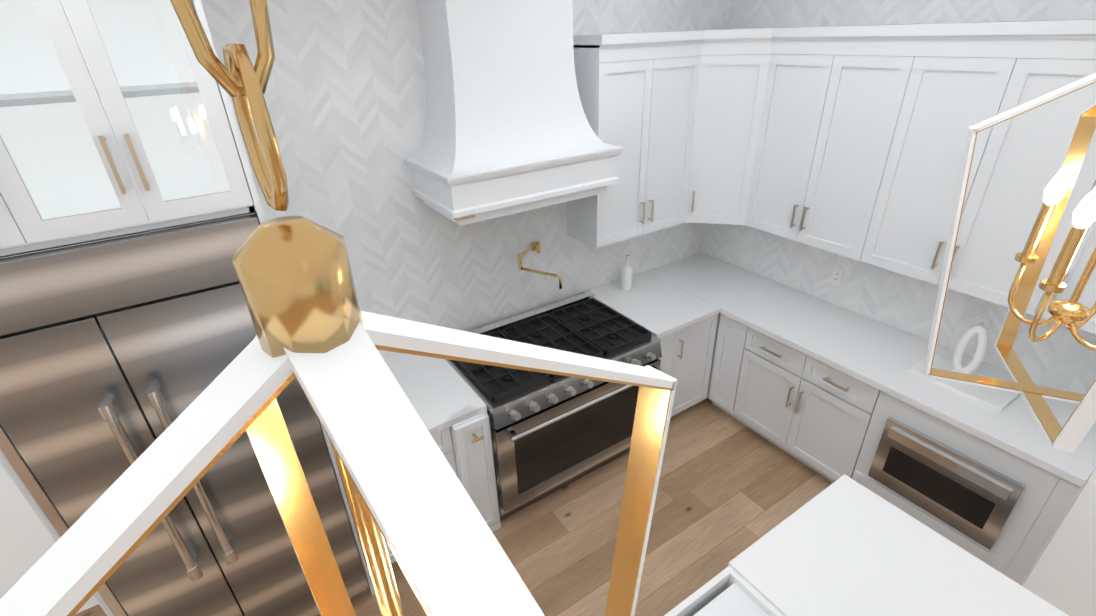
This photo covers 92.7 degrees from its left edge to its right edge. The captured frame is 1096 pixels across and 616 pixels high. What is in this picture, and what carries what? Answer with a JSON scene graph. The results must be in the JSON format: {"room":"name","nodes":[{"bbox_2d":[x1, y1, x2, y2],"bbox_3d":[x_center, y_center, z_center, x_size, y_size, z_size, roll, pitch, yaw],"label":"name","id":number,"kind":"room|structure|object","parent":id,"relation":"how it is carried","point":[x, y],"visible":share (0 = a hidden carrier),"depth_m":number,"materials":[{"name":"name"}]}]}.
{"room":"kitchen","nodes":[
{"label":"kitchen","id":0,"kind":"room"},
{"bbox_2d":[0,464,97,613],"bbox_3d":[-1.590,-0.132,2.680,7.120,3.200,0.100,-19,32,-28],"label":"wall","id":1,"kind":"structure","parent":0,"point":[27,542],"depth_m":2.54,"materials":[{"name":"paint"}]},
{"bbox_2d":[201,0,728,357],"bbox_3d":[-0.061,-0.967,3.310,3.299,2.190,0.011,-19,32,-28],"label":"tile backsplash","id":2,"kind":"structure","parent":1,"relation":"attached to","point":[345,94],"depth_m":2.86,"materials":[{"name":"white tile"}]},
{"bbox_2d":[518,241,561,288],"bbox_3d":[-0.055,-0.279,3.347,0.262,0.180,0.456,-19,32,-28],"label":"pot filler","id":3,"kind":"object","parent":2,"relation":"attached to","point":[534,246],"visible":1,"depth_m":3.30,"materials":[{"name":"gold metal"}]},
{"bbox_2d":[404,0,623,225],"bbox_3d":[-0.194,-1.226,2.696,1.068,1.361,0.580,-19,32,-28],"label":"range hood","id":4,"kind":"object","parent":1,"relation":"attached to","point":[508,130],"visible":1,"depth_m":2.64,"materials":[{"name":"white paint"}]},
{"bbox_2d":[567,30,704,247],"bbox_3d":[0.561,-1.109,3.439,0.820,1.240,0.369,-19,32,-28],"label":"upper cabinet","id":5,"kind":"object","parent":1,"relation":"attached to","point":[637,91],"visible":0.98,"depth_m":3.30,"materials":[{"name":"white paint"}]},
{"bbox_2d":[74,398,831,615],"bbox_3d":[5.673,2.760,0.228,15.300,0.060,13.920,-19,32,-28],"label":"floor","id":6,"kind":"structure","parent":0,"point":[730,488],"depth_m":3.23,"materials":[{"name":"brown wood"}]},
{"bbox_2d":[0,212,369,615],"bbox_3d":[-1.560,0.619,2.385,0.910,2.150,0.930,-19,32,-28],"label":"refrigerator","id":7,"kind":"object","parent":6,"relation":"on","point":[119,354],"visible":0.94,"depth_m":1.82,"materials":[{"name":"metal"}]},
{"bbox_2d":[0,0,374,615],"bbox_3d":[-1.585,0.151,2.150,0.956,3.196,0.901,-19,32,-28],"label":"upper cabinet","id":8,"kind":"object","parent":6,"relation":"on","point":[117,118],"visible":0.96,"depth_m":1.65,"materials":[{"name":"white paint"}]},
{"bbox_2d":[384,432,442,563],"bbox_3d":[-0.946,0.929,3.104,0.560,0.890,0.766,-19,32,-28],"label":"base cabinet","id":9,"kind":"object","parent":6,"relation":"on","point":[392,559],"depth_m":2.85,"materials":[{"name":"white paint"}]},
{"bbox_2d":[439,412,500,531],"bbox_3d":[-0.637,0.840,3.250,0.263,0.890,0.821,-19,32,-28],"label":"base cabinet","id":10,"kind":"object","parent":6,"relation":"on","point":[466,445],"depth_m":2.87,"materials":[{"name":"white paint"}]},
{"bbox_2d":[383,353,486,435],"bbox_3d":[-0.865,0.498,2.919,0.770,0.040,0.786,-19,32,-28],"label":"countertop","id":11,"kind":"structure","parent":10,"relation":"on","point":[440,397],"depth_m":2.93,"materials":[{"name":"white stone"}]},
{"bbox_2d":[446,291,662,520],"bbox_3d":[0.047,0.633,3.510,1.226,0.970,0.838,-19,32,-28],"label":"range","id":12,"kind":"object","parent":6,"relation":"on","point":[551,433],"visible":0.73,"depth_m":3.21,"materials":[{"name":"metal"}]},
{"bbox_2d":[659,332,682,416],"bbox_3d":[0.602,0.408,3.982,0.258,0.890,0.766,-19,32,-28],"label":"base cabinet","id":13,"kind":"object","parent":6,"relation":"on","point":[671,346],"depth_m":3.62,"materials":[{"name":"white paint"}]},
{"bbox_2d":[675,312,719,414],"bbox_3d":[0.842,0.328,4.118,0.433,0.890,0.766,-19,32,-28],"label":"base cabinet","id":14,"kind":"object","parent":6,"relation":"on","point":[698,340],"depth_m":3.84,"materials":[{"name":"white paint"}]},
{"bbox_2d":[584,272,719,339],"bbox_3d":[0.744,-0.044,3.832,0.607,0.040,0.786,-19,32,-28],"label":"countertop","id":15,"kind":"structure","parent":14,"relation":"on","point":[661,308],"depth_m":3.75,"materials":[{"name":"white stone"}]},
{"bbox_2d":[621,255,632,289],"bbox_3d":[0.596,-0.269,3.941,0.090,0.265,0.090,-19,32,-28],"label":"bottle","id":16,"kind":"object","parent":15,"relation":"on","point":[626,275],"visible":1,"depth_m":3.92,"materials":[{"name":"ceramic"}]},
{"bbox_2d":[707,309,752,419],"bbox_3d":[1.572,0.377,3.976,0.666,0.890,0.322,-19,32,-28],"label":"base cabinet","id":17,"kind":"object","parent":6,"relation":"on","point":[733,339],"depth_m":3.80,"materials":[{"name":"white paint"}]},
{"bbox_2d":[737,329,880,482],"bbox_3d":[1.852,0.569,3.597,0.666,0.890,0.940,-19,32,-28],"label":"base cabinet","id":18,"kind":"object","parent":6,"relation":"on","point":[831,392],"depth_m":3.35,"materials":[{"name":"white paint"}]},
{"bbox_2d":[664,474,1068,615],"bbox_3d":[0.557,1.705,1.494,2.550,0.936,1.208,-19,32,-28],"label":"kitchen island","id":19,"kind":"object","parent":6,"relation":"on","point":[844,545],"visible":1,"depth_m":1.89,"materials":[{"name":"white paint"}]},
{"bbox_2d":[850,389,1089,585],"bbox_3d":[2.328,0.895,2.951,0.666,0.890,0.915,-19,32,-28],"label":"base cabinet","id":20,"kind":"object","parent":6,"relation":"on","point":[1001,507],"depth_m":2.66,"materials":[{"name":"white paint"}]},
{"bbox_2d":[645,253,1095,484],"bbox_3d":[1.814,0.143,3.410,0.671,0.040,2.732,-19,32,-28],"label":"countertop","id":21,"kind":"structure","parent":20,"relation":"on","point":[880,354],"depth_m":3.15,"materials":[{"name":"white stone"}]},
{"bbox_2d":[908,326,1019,411],"bbox_3d":[2.251,0.252,2.768,0.260,0.342,0.440,-19,32,-28],"label":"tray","id":22,"kind":"object","parent":21,"relation":"on","point":[998,400],"visible":0.75,"depth_m":2.76,"materials":[{"name":"white ceramic"}]},
{"bbox_2d":[1023,469,1095,615],"bbox_3d":[2.774,0.393,1.402,0.100,3.200,1.500,-19,32,-28],"label":"wall","id":23,"kind":"structure","parent":0,"point":[1062,577],"depth_m":2.38,"materials":[{"name":"paint"}]},
{"bbox_3d":[2.123,-0.581,3.280,0.100,3.200,2.750,-19,32,-28],"label":"wall","id":24,"kind":"structure","parent":0,"visible":0},
{"bbox_2d":[685,27,785,224],"bbox_3d":[1.220,-1.249,3.660,0.644,1.240,0.658,-19,32,-28],"label":"upper cabinet","id":25,"kind":"object","parent":24,"relation":"attached to","point":[734,64],"visible":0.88,"depth_m":3.45,"materials":[{"name":"white paint"}]},
{"bbox_2d":[744,31,935,264],"bbox_3d":[1.758,-0.993,3.196,0.330,1.190,0.891,-19,32,-28],"label":"upper cabinet","id":26,"kind":"object","parent":24,"relation":"attached to","point":[861,140],"depth_m":3.04,"materials":[{"name":"white paint"}]},
{"bbox_2d":[701,0,1095,393],"bbox_3d":[2.071,-0.909,3.058,0.011,2.190,2.715,-19,32,-28],"label":"tile backsplash","id":27,"kind":"structure","parent":24,"relation":"attached to","point":[902,302],"depth_m":3.17,"materials":[{"name":"white tile"}]},
{"bbox_2d":[830,268,843,285],"bbox_3d":[1.986,-0.213,3.598,0.009,0.115,0.070,-19,32,-28],"label":"outlet","id":28,"kind":"object","parent":27,"relation":"attached to","point":[836,279],"depth_m":3.59,"materials":[{"name":"white plastic"}]},
{"bbox_2d":[973,315,991,331],"bbox_3d":[2.453,0.107,2.964,0.009,0.115,0.070,-19,32,-28],"label":"outlet","id":29,"kind":"object","parent":27,"relation":"attached to","point":[985,323],"depth_m":2.95,"materials":[{"name":"white plastic"}]},
{"bbox_2d":[872,27,1095,318],"bbox_3d":[2.199,-0.691,2.597,0.330,1.190,0.950,-19,32,-28],"label":"upper cabinet","id":30,"kind":"object","parent":24,"relation":"attached to","point":[971,78],"depth_m":2.47,"materials":[{"name":"white paint"}]},
{"bbox_2d":[1054,235,1095,333],"bbox_3d":[2.526,-0.467,2.154,0.330,1.190,0.475,-19,32,-28],"label":"upper cabinet","id":31,"kind":"object","parent":24,"relation":"attached to","point":[1087,298],"depth_m":2.31,"materials":[{"name":"white paint"}]},
{"bbox_3d":[5.572,-0.127,-1.304,15.300,0.080,13.920,-19,32,-28],"label":"ceiling","id":32,"kind":"structure","parent":0,"visible":0},
{"bbox_2d":[0,0,677,615],"bbox_3d":[-0.097,0.038,0.233,0.384,1.295,0.384,0,28,3],"label":"pendant lantern","id":33,"kind":"object","parent":32,"relation":"hanging from","point":[320,338],"visible":1,"depth_m":0.19,"materials":[{"name":"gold metal"}]},
{"bbox_2d":[923,73,1095,451],"bbox_3d":[1.010,-0.360,0.834,0.384,1.225,0.384,-12,30,-18],"label":"pendant lantern","id":34,"kind":"object","parent":32,"relation":"hanging from","point":[1080,422],"visible":1,"depth_m":1.04,"materials":[{"name":"gold metal"}]}
]}

